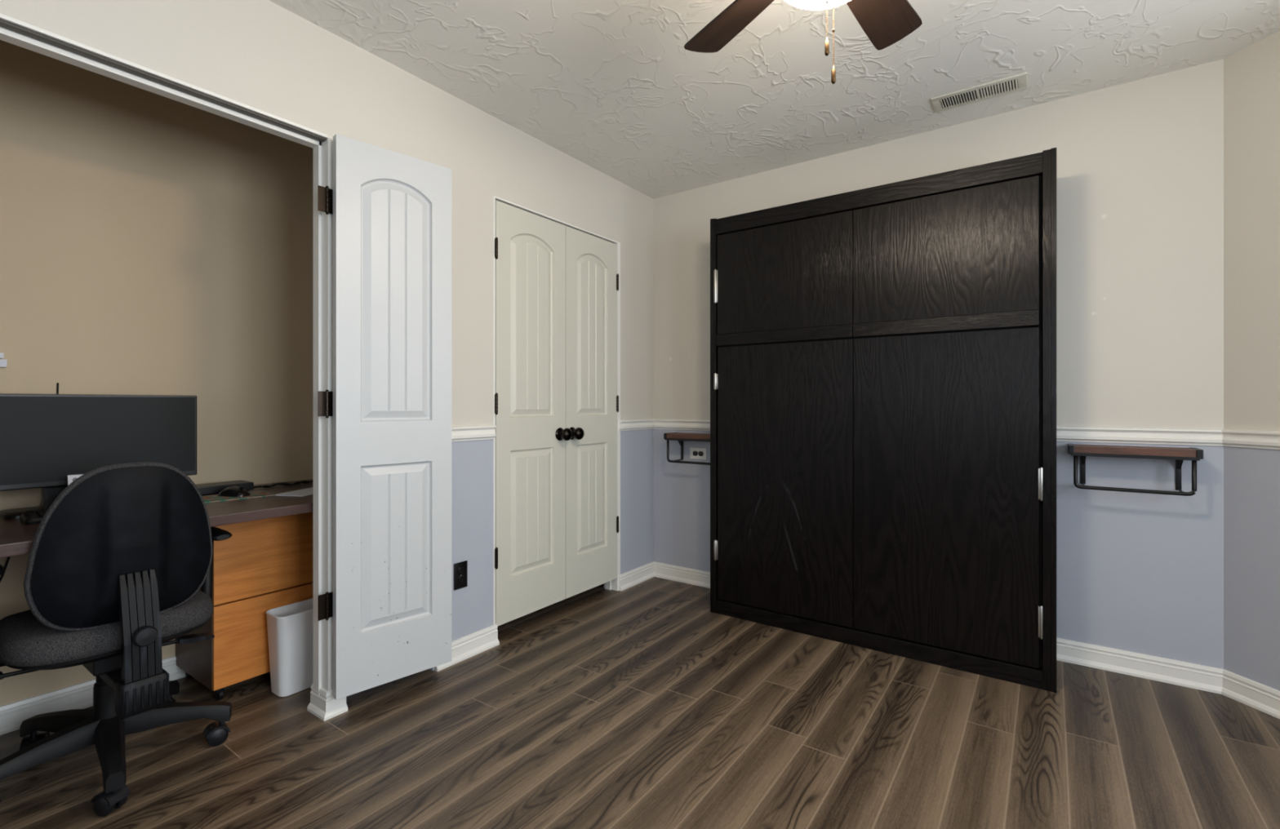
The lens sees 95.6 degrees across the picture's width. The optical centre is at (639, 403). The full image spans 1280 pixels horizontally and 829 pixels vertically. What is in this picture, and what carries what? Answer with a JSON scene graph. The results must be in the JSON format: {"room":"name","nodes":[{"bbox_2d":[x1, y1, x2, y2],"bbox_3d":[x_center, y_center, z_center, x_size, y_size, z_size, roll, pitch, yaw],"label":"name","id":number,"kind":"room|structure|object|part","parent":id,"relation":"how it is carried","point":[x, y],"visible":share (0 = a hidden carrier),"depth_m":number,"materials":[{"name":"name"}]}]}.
{"room":"home office","nodes":[
{"label":"home office","id":0,"kind":"room"},
{"bbox_2d":[0,40,312,706],"bbox_3d":[-1.595,-0.108,2.834,0.080,2.440,3.450,0,0,35],"label":"wall","id":1,"kind":"structure","parent":0,"point":[151,243],"depth_m":2.28,"materials":[{"name":"beige paint"}]},
{"bbox_2d":[0,352,7,367],"bbox_3d":[-2.206,-0.146,1.826,0.084,0.044,0.298,0,0,35],"label":"closet shelf","id":2,"kind":"object","parent":1,"relation":"attached to","point":[3,363],"visible":1,"depth_m":1.95,"materials":[{"name":"white paper"}]},
{"bbox_2d":[56,382,58,394],"bbox_3d":[-2.081,0.142,2.054,0.009,0.434,0.041,0,0,8],"label":"cable","id":3,"kind":"object","parent":1,"relation":"attached to","point":[57,392],"visible":0.16,"depth_m":2.07,"materials":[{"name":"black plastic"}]},
{"bbox_2d":[0,655,186,735],"bbox_3d":[-1.997,1.067,2.175,0.024,0.090,1.750,0,0,35],"label":"baseboard","id":4,"kind":"structure","parent":1,"relation":"attached to","point":[80,695],"depth_m":2.06,"materials":[{"name":"white paint"}]},
{"bbox_2d":[0,479,312,558],"bbox_3d":[-1.721,0.379,1.980,0.700,0.034,1.750,0,0,35],"label":"desktop","id":5,"kind":"object","parent":1,"relation":"attached to","point":[16,538],"visible":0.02,"depth_m":1.99,"materials":[{"name":"laminate"}]},
{"bbox_2d":[0,556,10,582],"bbox_3d":[-2.136,0.752,1.790,0.046,0.714,0.326,0,0,35],"label":"hanging cable","id":6,"kind":"object","parent":5,"relation":"hanging from","point":[8,557],"visible":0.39,"depth_m":1.90,"materials":[{"name":"black plastic"}]},
{"bbox_2d":[20,509,47,524],"bbox_3d":[-1.751,0.350,1.940,0.160,0.023,0.434,0,0,39],"label":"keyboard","id":7,"kind":"object","parent":5,"relation":"on","point":[29,517],"visible":0.11,"depth_m":1.76,"materials":[{"name":"black plastic"}]},
{"bbox_2d":[67,474,83,485],"bbox_3d":[-1.858,0.300,1.949,0.023,0.125,0.090,0,0,35],"label":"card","id":8,"kind":"object","parent":5,"relation":"on","point":[71,478],"visible":0.21,"depth_m":1.93,"materials":[{"name":"white paper"}]},
{"bbox_2d":[0,393,196,519],"bbox_3d":[-1.964,0.165,1.957,0.170,0.394,0.752,0,0,35],"label":"monitor","id":9,"kind":"object","parent":5,"relation":"on","point":[46,439],"visible":0.79,"depth_m":1.97,"materials":[{"name":"black plastic"}]},
{"bbox_3d":[-1.964,0.211,1.956,0.049,0.278,0.130,0,0,35],"label":"stand post","id":10,"kind":"part","parent":9,"relation":"part of","materials":[{"name":"black plastic"}]},
{"bbox_2d":[195,480,253,495],"bbox_3d":[-1.721,0.345,2.378,0.120,0.034,0.200,0,0,35],"label":"device box","id":11,"kind":"object","parent":5,"relation":"on","point":[216,487],"visible":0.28,"depth_m":2.35,"materials":[{"name":"black plastic"}]},
{"bbox_2d":[202,490,275,503],"bbox_3d":[-1.583,0.360,2.248,0.185,0.004,0.250,0,0,40],"label":"mat","id":12,"kind":"object","parent":5,"relation":"on","point":[255,494],"visible":0.51,"depth_m":2.22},
{"bbox_2d":[217,486,250,497],"bbox_3d":[-1.581,0.340,2.261,0.116,0.036,0.062,0,0,15],"label":"mouse","id":13,"kind":"object","parent":12,"relation":"on","point":[233,491],"visible":1,"depth_m":2.24,"materials":[{"name":"black plastic"}]},
{"bbox_2d":[253,480,312,488],"bbox_3d":[-1.535,0.355,2.576,0.066,0.018,0.321,0,0,35],"label":"cable","id":14,"kind":"object","parent":5,"relation":"on","point":[303,482],"visible":0.69,"depth_m":2.54,"materials":[{"name":"black plastic"}]},
{"bbox_2d":[275,487,312,497],"bbox_3d":[-1.362,0.361,2.376,0.140,0.002,0.210,0,0,11],"label":"paper sheet","id":15,"kind":"object","parent":5,"relation":"on","point":[308,491],"visible":0.71,"depth_m":2.33,"materials":[{"name":"white paper"}]},
{"bbox_2d":[0,0,653,671],"bbox_3d":[-1.287,-0.108,1.900,0.100,2.440,4.620,0,0,35],"label":"wall","id":16,"kind":"structure","parent":0,"point":[261,55],"depth_m":2.53,"materials":[{"name":"paint"}]},
{"bbox_2d":[0,18,326,142],"bbox_3d":[-1.393,-0.953,1.703,0.029,0.027,0.915,0,0,35],"label":"trim","id":17,"kind":"structure","parent":16,"relation":"attached to","point":[3,24],"depth_m":1.67,"materials":[{"name":"white paint"}]},
{"bbox_2d":[0,13,333,696],"bbox_3d":[-1.415,0.070,1.718,0.106,2.085,0.975,0,0,35],"label":"trim","id":18,"kind":"structure","parent":16,"relation":"attached to","point":[322,152],"depth_m":2.07,"materials":[{"name":"white paint"}]},
{"bbox_2d":[306,684,347,721],"bbox_3d":[-1.131,1.067,2.100,0.124,0.090,0.084,0,0,35],"label":"baseboard","id":19,"kind":"structure","parent":16,"relation":"attached to","point":[325,707],"depth_m":2.07,"materials":[{"name":"white paint"}]},
{"bbox_2d":[317,133,451,700],"bbox_3d":[-0.939,0.046,2.177,0.477,1.979,0.058,0,0,-43],"label":"door","id":20,"kind":"structure","parent":16,"relation":"in","point":[389,402],"depth_m":2.15,"materials":[{"name":"white paint"}]},
{"bbox_2d":[453,560,467,591],"bbox_3d":[-0.779,0.747,2.524,0.010,0.115,0.070,0,0,35],"label":"wall outlet","id":21,"kind":"object","parent":16,"relation":"attached to","point":[460,569],"visible":1,"depth_m":2.52,"materials":[{"name":"black plastic"}]},
{"bbox_2d":[457,567,464,575],"bbox_3d":[-0.778,0.728,2.522,0.004,0.035,0.029,0,0,35],"label":"receptacle","id":22,"kind":"object","parent":21,"relation":"attached to","point":[460,570],"depth_m":2.52,"materials":[{"name":"black plastic"}]},
{"bbox_2d":[457,576,464,584],"bbox_3d":[-0.778,0.767,2.522,0.004,0.035,0.029,0,0,35],"label":"receptacle","id":23,"kind":"object","parent":21,"relation":"attached to","point":[460,579],"depth_m":2.52,"materials":[{"name":"black plastic"}]},
{"bbox_2d":[433,624,499,671],"bbox_3d":[-0.754,1.067,2.547,0.024,0.090,0.332,0,0,35],"label":"baseboard","id":24,"kind":"structure","parent":16,"relation":"attached to","point":[472,645],"depth_m":2.56,"materials":[{"name":"white paint"}]},
{"bbox_2d":[451,425,496,442],"bbox_3d":[-0.876,0.131,2.377,0.021,0.066,0.719,0,0,35],"label":"trim","id":25,"kind":"structure","parent":16,"relation":"attached to","point":[460,433],"depth_m":2.56,"materials":[{"name":"white paint"}]},
{"bbox_2d":[494,200,572,626],"bbox_3d":[-0.517,0.046,2.866,0.110,1.979,0.482,0,0,35],"label":"door","id":26,"kind":"structure","parent":16,"relation":"in","point":[531,433],"depth_m":2.87,"materials":[{"name":"beige paint"}]},
{"bbox_3d":[-0.390,0.159,3.015,0.074,0.068,0.068,0,0,35],"label":"knob","id":27,"kind":"part","parent":26,"relation":"part of","materials":[{"name":"brown metal"}]},
{"bbox_2d":[493,195,620,625],"bbox_3d":[-0.438,0.075,3.100,0.106,2.074,0.964,0,0,35],"label":"trim","id":28,"kind":"structure","parent":16,"relation":"attached to","point":[613,584],"depth_m":3.44,"materials":[{"name":"white paint"}]},
{"bbox_2d":[565,226,618,599],"bbox_3d":[-0.246,0.046,3.249,0.110,1.979,0.452,0,0,35],"label":"door","id":29,"kind":"structure","parent":16,"relation":"in","point":[592,277],"depth_m":3.25,"materials":[{"name":"beige paint"}]},
{"bbox_3d":[-0.337,0.159,3.091,0.074,0.068,0.068,0,0,35],"label":"knob","id":30,"kind":"part","parent":29,"relation":"part of","materials":[{"name":"brown metal"}]},
{"bbox_2d":[0,577,1279,828],"bbox_3d":[0.017,1.152,0.979,5.094,0.080,4.920,0,0,35],"label":"floor","id":31,"kind":"structure","parent":0,"point":[641,706],"depth_m":1.88,"materials":[{"name":"brown wood"}]},
{"bbox_2d":[0,462,231,817],"bbox_3d":[-1.637,0.640,1.797,0.612,0.945,0.600,0,0,-10],"label":"office chair","id":32,"kind":"object","parent":31,"relation":"on","point":[118,564],"visible":1,"depth_m":1.61,"materials":[{"name":"grey fabric"}]},
{"bbox_3d":[-1.704,0.745,1.626,0.036,0.026,0.241,0,0,35],"label":"lever","id":33,"kind":"part","parent":32,"relation":"part of","materials":[{"name":"black plastic"}]},
{"bbox_3d":[-1.706,0.997,1.636,0.068,0.090,0.288,0,0,27],"label":"leg","id":34,"kind":"part","parent":32,"relation":"part of","materials":[{"name":"black plastic"}]},
{"bbox_3d":[-1.792,0.997,1.808,0.288,0.090,0.068,0,0,9],"label":"leg","id":35,"kind":"part","parent":32,"relation":"part of","materials":[{"name":"black plastic"}]},
{"bbox_3d":[-1.631,0.662,1.782,0.464,0.088,0.480,0,0,35],"label":"seat","id":36,"kind":"part","parent":32,"relation":"part of","materials":[{"name":"grey fabric"}]},
{"bbox_3d":[-1.515,0.997,1.665,0.068,0.090,0.288,0,0,-45],"label":"leg","id":37,"kind":"part","parent":32,"relation":"part of","materials":[{"name":"black plastic"}]},
{"bbox_2d":[23,462,213,631],"bbox_3d":[-1.469,0.397,1.668,0.098,0.460,0.415,0,0,35],"label":"chair backrest","id":38,"kind":"object","parent":32,"relation":"on","point":[71,578],"depth_m":1.58,"materials":[{"name":"grey fabric"}]},
{"bbox_3d":[-1.356,0.637,1.590,0.029,0.054,0.054,0,0,35],"label":"height knob","id":39,"kind":"part","parent":32,"relation":"part of","materials":[{"name":"black plastic"}]},
{"bbox_3d":[-1.656,0.997,1.944,0.068,0.090,0.288,0,0,-9],"label":"leg","id":40,"kind":"part","parent":32,"relation":"part of","materials":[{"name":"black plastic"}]},
{"bbox_3d":[-1.484,0.997,1.856,0.288,0.090,0.068,0,0,-27],"label":"leg","id":41,"kind":"part","parent":32,"relation":"part of","materials":[{"name":"black plastic"}]},
{"bbox_3d":[-1.487,0.766,1.860,0.048,0.024,0.196,0,0,35],"label":"lever","id":42,"kind":"part","parent":32,"relation":"part of","materials":[{"name":"plastic"}]},
{"bbox_3d":[-1.521,0.597,1.972,0.032,0.279,0.119,0,0,35],"label":"arm post","id":43,"kind":"part","parent":32,"relation":"part of","materials":[{"name":"black plastic"}]},
{"bbox_2d":[175,512,312,700],"bbox_3d":[-1.598,0.755,2.410,0.395,0.714,0.426,0,0,35],"label":"drawer pedestal","id":44,"kind":"object","parent":31,"relation":"on","point":[265,565],"visible":0.47,"depth_m":2.22,"materials":[{"name":"brown wood"}]},
{"bbox_3d":[-1.444,0.570,2.302,0.020,0.340,0.426,0,0,35],"label":"drawer","id":45,"kind":"part","parent":44,"relation":"part of","materials":[{"name":"brown wood"}]},
{"bbox_3d":[-1.444,0.899,2.302,0.020,0.306,0.426,0,0,35],"label":"drawer","id":46,"kind":"part","parent":44,"relation":"part of","materials":[{"name":"brown wood"}]},
{"bbox_2d":[266,598,312,697],"bbox_3d":[-1.309,0.956,2.329,0.135,0.310,0.317,0,0,35],"label":"waste bin","id":47,"kind":"object","parent":31,"relation":"on","point":[290,627],"visible":0.47,"depth_m":2.22,"materials":[{"name":"white plastic"}]},
{"bbox_2d":[710,147,1056,693],"bbox_3d":[1.085,0.063,2.799,1.501,2.098,0.355,0,0,35],"label":"bed","id":48,"kind":"object","parent":31,"relation":"on","point":[883,357],"visible":1,"depth_m":2.58,"materials":[{"name":"black wood"}]},
{"bbox_3d":[0.481,0.063,3.230,0.018,2.098,0.347,0,0,35],"label":"panel","id":49,"kind":"part","parent":48,"relation":"part of","materials":[{"name":"black wood"}]},
{"bbox_3d":[0.700,-0.630,2.881,0.697,0.524,0.022,0,0,35],"label":"panel","id":50,"kind":"part","parent":48,"relation":"part of","materials":[{"name":"black wood"}]},
{"bbox_3d":[0.697,-0.336,2.877,0.697,0.060,0.032,0,0,35],"label":"pull rail","id":51,"kind":"part","parent":48,"relation":"part of","materials":[{"name":"black wood"}]},
{"bbox_3d":[0.703,0.368,2.885,0.697,1.336,0.020,0,0,35],"label":"panel","id":52,"kind":"part","parent":48,"relation":"part of","materials":[{"name":"black wood"}]},
{"bbox_3d":[0.998,-0.940,2.685,1.423,0.080,0.047,0,0,35],"label":"rail","id":53,"kind":"part","parent":48,"relation":"part of","materials":[{"name":"black wood"}]},
{"bbox_3d":[0.998,1.077,2.684,1.423,0.070,0.048,0,0,35],"label":"rail","id":54,"kind":"part","parent":48,"relation":"part of","materials":[{"name":"black wood"}]},
{"bbox_3d":[1.275,-0.630,2.475,0.704,0.524,0.022,0,0,35],"label":"panel","id":55,"kind":"part","parent":48,"relation":"part of","materials":[{"name":"black wood"}]},
{"bbox_3d":[1.272,-0.336,2.471,0.704,0.060,0.032,0,0,35],"label":"pull rail","id":56,"kind":"part","parent":48,"relation":"part of","materials":[{"name":"black wood"}]},
{"bbox_3d":[1.278,0.368,2.479,0.704,1.336,0.020,0,0,35],"label":"panel","id":57,"kind":"part","parent":48,"relation":"part of","materials":[{"name":"black wood"}]},
{"bbox_3d":[1.692,0.063,2.374,0.018,2.098,0.347,0,0,35],"label":"panel","id":58,"kind":"part","parent":48,"relation":"part of","materials":[{"name":"black wood"}]},
{"bbox_2d":[269,0,1279,199],"bbox_3d":[0.017,-1.368,0.979,5.094,0.080,4.920,0,0,35],"label":"ceiling","id":59,"kind":"structure","parent":0,"point":[614,86],"depth_m":2.26,"materials":[{"name":"white paint"}]},
{"bbox_2d":[684,0,922,84],"bbox_3d":[0.452,-1.030,1.340,0.972,0.595,0.962,0,0,35],"label":"ceiling fan","id":60,"kind":"object","parent":59,"relation":"hanging from","point":[885,23],"visible":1,"depth_m":1.61,"materials":[{"name":"brown wood"}]},
{"bbox_3d":[0.263,-1.074,1.619,0.130,0.006,0.339,-14,7,-29],"label":"fan blade","id":61,"kind":"part","parent":60,"relation":"part of","materials":[{"name":"brown wood"}]},
{"bbox_3d":[0.430,-1.005,1.329,0.252,0.122,0.252,0,0,35],"label":"lamp shade","id":62,"kind":"part","parent":60,"relation":"part of","materials":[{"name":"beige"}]},
{"bbox_3d":[0.425,-0.884,1.319,0.006,0.111,0.006,0,0,35],"label":"pull chain","id":63,"kind":"part","parent":60,"relation":"part of","materials":[{"name":"gold metal"}]},
{"bbox_3d":[0.442,-0.854,1.326,0.006,0.171,0.006,0,0,35],"label":"pull chain","id":64,"kind":"part","parent":60,"relation":"part of","materials":[{"name":"gold metal"}]},
{"bbox_3d":[0.654,-1.074,1.578,0.130,0.006,0.339,-16,-11,41],"label":"fan blade","id":65,"kind":"part","parent":60,"relation":"part of","materials":[{"name":"brown wood"}]},
{"bbox_2d":[930,72,1027,112],"bbox_3d":[1.445,-1.323,2.477,0.346,0.009,0.140,0,0,35],"label":"ceiling vent","id":66,"kind":"object","parent":59,"relation":"in","point":[1015,83],"visible":1,"depth_m":2.47,"materials":[{"name":"beige metal"}]},
{"bbox_2d":[653,58,1223,669],"bbox_3d":[0.793,-0.108,3.333,3.644,2.440,0.120,0,0,35],"label":"wall","id":67,"kind":"structure","parent":0,"point":[1140,163],"depth_m":2.43,"materials":[{"name":"paint"}]},
{"bbox_2d":[618,561,710,591],"bbox_3d":[0.223,1.067,3.431,0.600,0.090,0.376,0,0,35],"label":"baseboard","id":68,"kind":"structure","parent":67,"relation":"attached to","point":[632,578],"depth_m":3.60,"materials":[{"name":"white paint"}]},
{"bbox_2d":[663,432,710,465],"bbox_3d":[0.349,0.270,3.489,0.406,0.178,0.136,0,0,35],"label":"wall shelf","id":69,"kind":"object","parent":67,"relation":"attached to","point":[680,437],"visible":0.52,"depth_m":3.49,"materials":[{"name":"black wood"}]},
{"bbox_2d":[689,447,706,459],"bbox_3d":[0.357,0.306,3.561,0.115,0.070,0.010,0,0,35],"label":"wall outlet","id":70,"kind":"object","parent":67,"relation":"attached to","point":[695,453],"visible":1,"depth_m":3.56,"materials":[{"name":"white plastic"}]},
{"bbox_2d":[693,451,697,456],"bbox_3d":[0.340,0.306,3.570,0.035,0.029,0.004,0,0,35],"label":"receptacle","id":71,"kind":"object","parent":70,"relation":"attached to","point":[695,453],"depth_m":3.57,"materials":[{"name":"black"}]},
{"bbox_2d":[697,451,703,456],"bbox_3d":[0.372,0.306,3.547,0.035,0.029,0.004,0,0,35],"label":"receptacle","id":72,"kind":"object","parent":70,"relation":"attached to","point":[700,453],"depth_m":3.55,"materials":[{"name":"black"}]},
{"bbox_2d":[618,418,1279,449],"bbox_3d":[1.545,0.131,2.106,1.307,0.066,4.364,0,0,-33],"label":"trim","id":73,"kind":"structure","parent":67,"relation":"attached to","point":[1270,440],"depth_m":2.36,"materials":[{"name":"white paint"}]},
{"bbox_2d":[1067,444,1203,496],"bbox_3d":[1.978,0.262,2.338,0.406,0.178,0.136,0,0,35],"label":"wall shelf","id":74,"kind":"object","parent":67,"relation":"attached to","point":[1179,455],"visible":1,"depth_m":2.30,"materials":[{"name":"black"}]},
{"bbox_2d":[1223,31,1279,691],"bbox_3d":[2.465,-0.108,1.312,0.120,2.440,1.888,0,0,-10],"label":"wall","id":75,"kind":"structure","parent":0,"point":[1251,74],"depth_m":2.14,"materials":[{"name":"paint"}]},
{"bbox_2d":[1056,638,1279,719],"bbox_3d":[1.583,1.067,0.553,1.948,0.090,5.680,0,0,0],"label":"baseboard","id":76,"kind":"structure","parent":75,"relation":"attached to","point":[1262,698],"depth_m":2.30,"materials":[{"name":"white paint"}]}
]}

